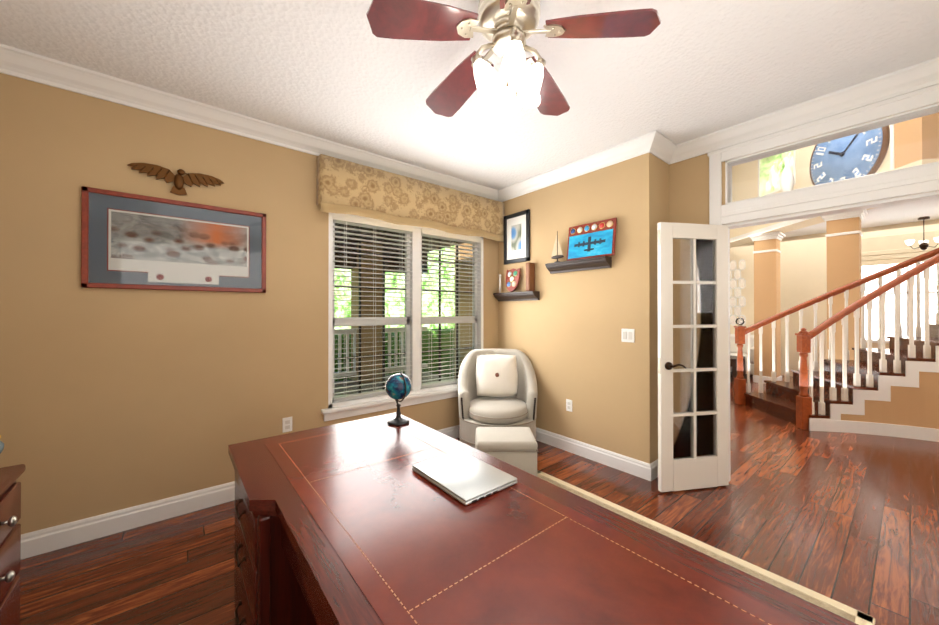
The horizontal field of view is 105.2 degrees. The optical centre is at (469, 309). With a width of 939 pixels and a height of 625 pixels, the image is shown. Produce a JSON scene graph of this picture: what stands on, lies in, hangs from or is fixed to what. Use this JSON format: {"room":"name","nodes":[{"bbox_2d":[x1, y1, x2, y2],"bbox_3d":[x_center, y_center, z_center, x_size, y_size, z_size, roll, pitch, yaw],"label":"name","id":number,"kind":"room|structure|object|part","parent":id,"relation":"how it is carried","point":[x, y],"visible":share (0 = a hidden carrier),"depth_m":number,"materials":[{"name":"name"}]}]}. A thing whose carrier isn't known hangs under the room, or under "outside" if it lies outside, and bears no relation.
{"room":"home office","nodes":[
{"label":"home office","id":0,"kind":"room"},
{"bbox_2d":[0,73,497,533],"bbox_3d":[-1.083,-0.006,3.279,4.588,2.810,0.150,0,0,-39],"label":"wall","id":1,"kind":"structure","parent":0,"point":[111,400],"depth_m":2.32,"materials":[{"name":"beige paint"}]},
{"bbox_2d":[81,186,265,292],"bbox_3d":[-1.949,-0.436,2.461,0.976,0.607,0.030,0,0,-39],"label":"print","id":2,"kind":"object","parent":1,"relation":"attached to","point":[132,241],"visible":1,"depth_m":2.40,"materials":[{"name":"wood"},{"name":"paper"},{"name":"glass"}]},
{"bbox_2d":[127,163,223,194],"bbox_3d":[-1.969,-0.868,2.432,0.510,0.175,0.047,0,0,-39],"label":"wall plaque","id":3,"kind":"object","parent":1,"relation":"attached to","point":[178,179],"visible":0.96,"depth_m":2.42,"materials":[{"name":"brown wood"}]},
{"bbox_2d":[21,425,459,559],"bbox_3d":[-1.158,1.331,3.103,3.898,0.133,0.018,0,0,-39],"label":"baseboard","id":4,"kind":"structure","parent":1,"relation":"attached to","point":[42,541],"depth_m":2.27,"materials":[{"name":"white wood"}]},
{"bbox_2d":[0,44,499,200],"bbox_3d":[-1.098,-1.355,3.113,3.808,0.115,0.100,0,0,-39],"label":"crown molding","id":5,"kind":"structure","parent":1,"relation":"attached to","point":[23,64],"depth_m":2.46,"materials":[{"name":"white wood"}]},
{"bbox_2d":[282,417,291,432],"bbox_3d":[-1.455,0.918,2.870,0.072,0.116,0.009,0,0,-39],"label":"electrical outlet plate","id":6,"kind":"object","parent":1,"relation":"attached to","point":[287,424],"visible":1,"depth_m":2.87,"materials":[{"name":"white plastic"}]},
{"bbox_2d":[334,223,462,395],"bbox_3d":[-2.709,0.095,3.607,6.400,2.790,2.388,0,0,-39],"label":"porch","id":7,"kind":"object","parent":1,"relation":"attached to","point":[355,329],"depth_m":5.42,"materials":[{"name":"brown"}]},
{"bbox_2d":[321,213,482,421],"bbox_3d":[-0.555,0.041,3.677,1.890,1.820,0.200,0,0,-39],"label":"window","id":8,"kind":"structure","parent":1,"relation":"in","point":[344,407],"depth_m":3.63,"materials":[{"name":"white wood"}]},
{"bbox_2d":[332,213,412,398],"bbox_3d":[-0.894,0.003,3.381,0.792,1.677,0.060,0,0,-39],"label":"window blind","id":9,"kind":"object","parent":8,"relation":"attached to","point":[360,222],"visible":0.83,"depth_m":3.35,"materials":[{"name":"white plastic"}]},
{"bbox_3d":[-0.581,-0.009,3.709,1.700,1.650,0.018,0,0,-39],"label":"window muntins","id":10,"kind":"part","parent":8,"relation":"part of","materials":[{"name":"white wood"}]},
{"bbox_2d":[421,229,480,387],"bbox_3d":[-0.196,0.005,3.949,0.792,1.677,0.060,0,0,-39],"label":"window blind","id":11,"kind":"object","parent":8,"relation":"attached to","point":[448,236],"visible":0.75,"depth_m":3.91,"materials":[{"name":"white plastic"}]},
{"bbox_2d":[317,154,503,241],"bbox_3d":[-0.432,-1.040,3.636,2.104,0.470,0.126,0,0,-39],"label":"window valance","id":12,"kind":"object","parent":1,"relation":"attached to","point":[347,187],"visible":0.96,"depth_m":3.40,"materials":[{"name":"fabric"}]},
{"bbox_2d":[455,245,459,377],"bbox_3d":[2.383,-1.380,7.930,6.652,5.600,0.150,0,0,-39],"label":"post","id":13,"kind":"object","parent":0,"point":[458,312],"depth_m":5.80,"materials":[{"name":"beige paint"}]},
{"bbox_2d":[460,243,471,365],"bbox_3d":[2.954,-1.407,2.077,0.150,5.600,9.650,0,0,-39],"label":"wall","id":14,"kind":"structure","parent":0,"point":[465,332],"depth_m":5.66,"materials":[{"name":"paint"}]},
{"bbox_2d":[0,0,938,189],"bbox_3d":[0.253,-1.479,1.644,4.588,0.120,4.385,0,0,-39],"label":"ceiling","id":15,"kind":"structure","parent":0,"point":[338,71],"depth_m":2.06,"materials":[{"name":"white paint"}]},
{"bbox_2d":[366,0,660,118],"bbox_3d":[0.150,-1.175,1.646,1.170,0.489,1.139,0,0,-39],"label":"ceiling fan","id":16,"kind":"object","parent":15,"relation":"hanging from","point":[507,29],"visible":1,"depth_m":1.54,"materials":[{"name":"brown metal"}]},
{"bbox_2d":[17,374,938,624],"bbox_3d":[4.207,1.457,5.050,15.040,0.100,15.000,0,0,-39],"label":"floor","id":17,"kind":"structure","parent":0,"point":[851,520],"depth_m":2.23,"materials":[{"name":"brown wood"}]},
{"bbox_2d":[0,464,24,624],"bbox_3d":[-1.502,0.967,0.823,0.505,0.840,0.835,0,0,-39],"label":"dresser","id":18,"kind":"object","parent":17,"relation":"on","point":[10,528],"visible":1,"depth_m":1.18,"materials":[{"name":"brown wood"}]},
{"bbox_2d":[0,435,3,453],"bbox_3d":[-1.589,0.424,1.009,0.299,0.243,0.441,0,0,-39],"label":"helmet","id":19,"kind":"object","parent":18,"relation":"on","point":[1,446],"visible":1,"depth_m":1.19,"materials":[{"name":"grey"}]},
{"bbox_2d":[458,349,537,447],"bbox_3d":[0.290,0.920,3.762,0.794,0.962,0.774,0,0,-39],"label":"armchair","id":20,"kind":"object","parent":17,"relation":"on","point":[518,410],"visible":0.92,"depth_m":3.63,"materials":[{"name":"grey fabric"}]},
{"bbox_2d":[476,354,517,396],"bbox_3d":[0.292,0.701,3.843,0.450,0.437,0.167,0,0,0],"label":"armchair pillow","id":21,"kind":"object","parent":20,"relation":"on","point":[496,375],"visible":1,"depth_m":3.79,"materials":[{"name":"white fabric"}]},
{"bbox_2d":[475,427,538,476],"bbox_3d":[0.303,1.230,3.085,0.507,0.335,0.418,0,0,1],"label":"ottoman","id":22,"kind":"object","parent":17,"relation":"on","point":[515,446],"visible":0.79,"depth_m":2.89,"materials":[{"name":"grey fabric"}]},
{"bbox_2d":[228,412,857,624],"bbox_3d":[-0.160,0.998,1.139,0.845,0.782,1.918,0,0,-39],"label":"desk","id":23,"kind":"object","parent":17,"relation":"on","point":[358,522],"visible":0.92,"depth_m":0.94,"materials":[{"name":"brown wood"}]},
{"bbox_2d":[385,372,411,425],"bbox_3d":[-0.381,0.473,1.939,0.140,0.275,0.153,0,0,-39],"label":"globe","id":24,"kind":"object","parent":23,"relation":"on","point":[398,386],"visible":1,"depth_m":1.90,"materials":[{"name":"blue plastic"}]},
{"bbox_2d":[412,450,516,504],"bbox_3d":[-0.025,0.597,1.307,0.235,0.019,0.332,0,0,-39],"label":"laptop","id":25,"kind":"object","parent":23,"relation":"on","point":[462,477],"visible":0.98,"depth_m":1.27,"materials":[{"name":"silver metal"}]},
{"bbox_2d":[537,470,874,624],"bbox_3d":[0.564,1.385,1.835,1.656,0.013,1.936,0,0,-39],"label":"rug","id":26,"kind":"object","parent":17,"relation":"on","point":[828,604],"visible":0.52,"depth_m":1.98,"materials":[{"name":"wicker"}]},
{"bbox_2d":[730,355,744,381],"bbox_3d":[5.044,1.189,7.601,0.644,0.460,1.150,0,0,-39],"label":"coffee table","id":27,"kind":"object","parent":17,"relation":"on","point":[733,365],"visible":0.15,"depth_m":7.02,"materials":[{"name":"brown wood"}]},
{"bbox_2d":[730,334,753,374],"bbox_3d":[5.574,0.993,8.420,0.970,0.860,2.200,0,0,-39],"label":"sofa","id":28,"kind":"object","parent":17,"relation":"on","point":[733,348],"visible":0.02,"depth_m":7.82,"materials":[{"name":"fabric"}]},
{"bbox_2d":[749,231,784,383],"bbox_3d":[5.808,-0.024,7.003,0.470,2.880,0.470,0,0,-39],"label":"square column","id":29,"kind":"structure","parent":17,"relation":"on","point":[767,296],"depth_m":6.89,"materials":[{"name":"paint"}]},
{"bbox_2d":[734,248,938,441],"bbox_3d":[5.596,-0.467,3.688,1.985,3.736,4.736,0,0,-39],"label":"staircase","id":30,"kind":"structure","parent":17,"relation":"on","point":[891,391],"depth_m":4.17,"materials":[{"name":"brown wood"}]},
{"bbox_2d":[820,209,867,359],"bbox_3d":[5.683,-0.031,5.445,0.470,2.880,0.470,0,0,-39],"label":"square column","id":31,"kind":"structure","parent":17,"relation":"on","point":[844,234],"depth_m":5.33,"materials":[{"name":"paint"}]},
{"bbox_2d":[730,158,938,247],"bbox_3d":[6.131,-1.686,6.536,4.031,0.440,5.255,0,0,-39],"label":"beam","id":32,"kind":"structure","parent":31,"relation":"on","point":[739,236],"depth_m":6.55,"materials":[{"name":"beige paint"}]},
{"bbox_2d":[780,157,793,191],"bbox_3d":[5.713,-2.272,6.457,0.200,0.970,0.200,0,0,-39],"label":"vase","id":33,"kind":"object","parent":32,"relation":"on","point":[785,183],"depth_m":6.41,"materials":[{"name":"white ceramic"}]},
{"bbox_2d":[498,153,668,463],"bbox_3d":[1.112,-0.004,3.812,0.510,2.810,1.795,0,0,-39],"label":"wall","id":34,"kind":"structure","parent":0,"point":[563,333],"depth_m":3.32,"materials":[{"name":"beige paint"}]},
{"bbox_2d":[493,291,539,300],"bbox_3d":[0.517,-0.150,4.053,0.110,0.095,0.610,0,0,-39],"label":"shelf ledge","id":35,"kind":"object","parent":34,"relation":"attached to","point":[522,296],"visible":0.94,"depth_m":3.99,"materials":[{"name":"brown wood"}]},
{"bbox_2d":[499,262,534,292],"bbox_3d":[0.514,-0.354,4.061,0.095,0.310,0.513,0,0,-39],"label":"decorations","id":36,"kind":"object","parent":35,"relation":"on","point":[512,278],"visible":0.98,"depth_m":4.03,"materials":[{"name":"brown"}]},
{"bbox_2d":[504,209,529,264],"bbox_3d":[0.535,-0.823,4.101,0.025,0.570,0.395,0,0,-39],"label":"photo frame","id":37,"kind":"object","parent":34,"relation":"attached to","point":[517,237],"visible":1,"depth_m":4.08,"materials":[{"name":"black wood"}]},
{"bbox_2d":[566,399,571,411],"bbox_3d":[0.986,0.946,3.552,0.009,0.116,0.072,0,0,-39],"label":"electrical outlet plate","id":38,"kind":"object","parent":34,"relation":"attached to","point":[568,405],"visible":1,"depth_m":3.55,"materials":[{"name":"white plastic"}]},
{"bbox_2d":[545,256,611,273],"bbox_3d":[1.022,-0.423,3.434,0.110,0.095,0.660,0,0,-39],"label":"shelf ledge","id":39,"kind":"object","parent":34,"relation":"attached to","point":[601,262],"visible":1,"depth_m":3.38,"materials":[{"name":"brown wood"}]},
{"bbox_2d":[551,218,616,262],"bbox_3d":[1.053,-0.640,3.398,0.063,0.336,0.693,0,0,-39],"label":"decorations","id":40,"kind":"object","parent":39,"relation":"on","point":[593,239],"visible":0.94,"depth_m":3.31,"materials":[{"name":"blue wood"}]},
{"bbox_2d":[496,130,663,201],"bbox_3d":[0.946,-1.353,3.539,0.100,0.115,1.770,0,0,-39],"label":"crown molding","id":41,"kind":"structure","parent":34,"relation":"attached to","point":[652,142],"depth_m":3.33,"materials":[{"name":"white wood"}]},
{"bbox_2d":[536,427,652,480],"bbox_3d":[0.924,1.334,3.618,0.018,0.133,1.778,0,0,-39],"label":"baseboard","id":42,"kind":"structure","parent":34,"relation":"attached to","point":[638,468],"depth_m":3.29,"materials":[{"name":"white wood"}]},
{"bbox_2d":[621,329,634,342],"bbox_3d":[1.363,0.221,3.091,0.010,0.116,0.116,0,0,-39],"label":"switch plate","id":43,"kind":"object","parent":34,"relation":"attached to","point":[627,335],"visible":1,"depth_m":3.08,"materials":[{"name":"white plastic"}]},
{"bbox_2d":[653,459,657,479],"bbox_3d":[1.639,1.331,3.065,0.388,0.133,0.018,0,0,-39],"label":"baseboard","id":44,"kind":"structure","parent":34,"relation":"attached to","point":[655,464],"depth_m":2.98,"materials":[{"name":"white wood"}]},
{"bbox_2d":[660,57,938,164],"bbox_3d":[2.429,-1.358,2.333,0.100,0.115,2.170,0,0,-39],"label":"crown molding","id":45,"kind":"structure","parent":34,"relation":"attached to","point":[925,74],"depth_m":2.43,"materials":[{"name":"white wood"}]},
{"bbox_2d":[669,104,933,436],"bbox_3d":[2.552,-0.011,2.350,0.120,2.810,2.290,0,0,-39],"label":"wall","id":46,"kind":"structure","parent":0,"point":[688,190],"depth_m":3.11,"materials":[{"name":"beige paint"}]},
{"bbox_2d":[657,222,728,491],"bbox_3d":[1.745,0.358,2.812,0.558,2.053,0.340,0,0,-39],"label":"door leaf","id":47,"kind":"structure","parent":46,"relation":"in","point":[693,452],"depth_m":2.80,"materials":[{"name":"white wood"}]},
{"bbox_2d":[707,84,938,480],"bbox_3d":[2.502,0.050,2.406,0.164,2.690,1.530,0,0,-39],"label":"door frame","id":48,"kind":"structure","parent":46,"relation":"attached to","point":[882,188],"depth_m":2.43,"materials":[{"name":"white wood"}]},
{"bbox_2d":[729,109,938,201],"bbox_3d":[2.509,-1.017,2.405,0.006,0.323,1.283,0,0,-39],"label":"window","id":49,"kind":"structure","parent":46,"relation":"in","point":[837,158],"depth_m":2.42,"materials":[{"name":"clear glass"}]},
{"bbox_2d":[730,219,938,375],"bbox_3d":[7.152,-1.382,7.458,0.150,5.600,15.000,0,0,-39],"label":"wall","id":50,"kind":"structure","parent":0,"point":[803,268],"depth_m":7.57,"materials":[{"name":"beige paint"}]},
{"bbox_2d":[730,259,745,325],"bbox_3d":[6.106,-0.401,8.601,0.014,1.552,0.842,0,0,-39],"label":"wall decor","id":51,"kind":"object","parent":50,"relation":"attached to","point":[741,285],"visible":0.35,"depth_m":8.41,"materials":[{"name":"white"}]},
{"bbox_2d":[861,230,938,342],"bbox_3d":[8.688,-0.382,5.371,0.095,1.980,4.050,0,0,-39],"label":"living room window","id":52,"kind":"structure","parent":50,"relation":"in","point":[879,253],"depth_m":6.52,"materials":[{"name":"white"}]},
{"bbox_2d":[732,112,938,201],"bbox_3d":[5.880,-2.984,6.928,4.107,2.400,3.766,0,0,-39],"label":"wall","id":53,"kind":"structure","parent":0,"point":[927,134],"depth_m":5.00,"materials":[{"name":"paint"}]},
{"bbox_2d":[758,150,795,196],"bbox_3d":[6.011,-2.729,7.047,0.020,0.850,0.940,0,0,5],"label":"window","id":54,"kind":"structure","parent":53,"relation":"in","point":[792,155],"depth_m":7.10,"materials":[{"name":"white"}]},
{"bbox_2d":[809,125,889,184],"bbox_3d":[5.854,-2.430,5.603,0.083,1.227,1.227,0,0,5],"label":"wall clock","id":55,"kind":"object","parent":53,"relation":"attached to","point":[836,172],"depth_m":5.49,"materials":[{"name":"blue"}]},
{"bbox_2d":[783,198,938,237],"bbox_3d":[9.463,-1.621,7.558,6.800,0.120,7.200,0,0,5],"label":"ceiling","id":56,"kind":"structure","parent":0,"point":[897,214],"depth_m":5.97,"materials":[{"name":"white paint"}]},
{"bbox_2d":[905,216,938,249],"bbox_3d":[7.077,-1.178,5.592,0.340,0.515,0.377,0,0,-39],"label":"pendant light","id":57,"kind":"object","parent":56,"relation":"hanging from","point":[924,245],"visible":1,"depth_m":5.57,"materials":[{"name":"white glass"}]},
{"label":"outside","id":58,"kind":"structure","parent":0,"visible":0},
{"bbox_3d":[-5.474,1.579,9.852,28.000,0.100,11.100,0,0,-39],"label":"lawn","id":59,"kind":"structure","parent":58,"visible":0},
{"bbox_2d":[334,328,454,381],"bbox_3d":[-2.865,0.757,5.855,15.000,1.507,0.900,0,0,-39],"label":"hedge","id":60,"kind":"object","parent":59,"relation":"on","point":[430,333],"depth_m":6.96,"materials":[{"name":"green plant"}]},
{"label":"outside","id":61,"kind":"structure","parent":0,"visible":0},
{"bbox_2d":[335,246,454,328],"bbox_3d":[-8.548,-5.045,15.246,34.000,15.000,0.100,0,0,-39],"label":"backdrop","id":62,"kind":"structure","parent":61,"point":[340,311],"depth_m":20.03,"materials":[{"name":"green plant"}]}
]}

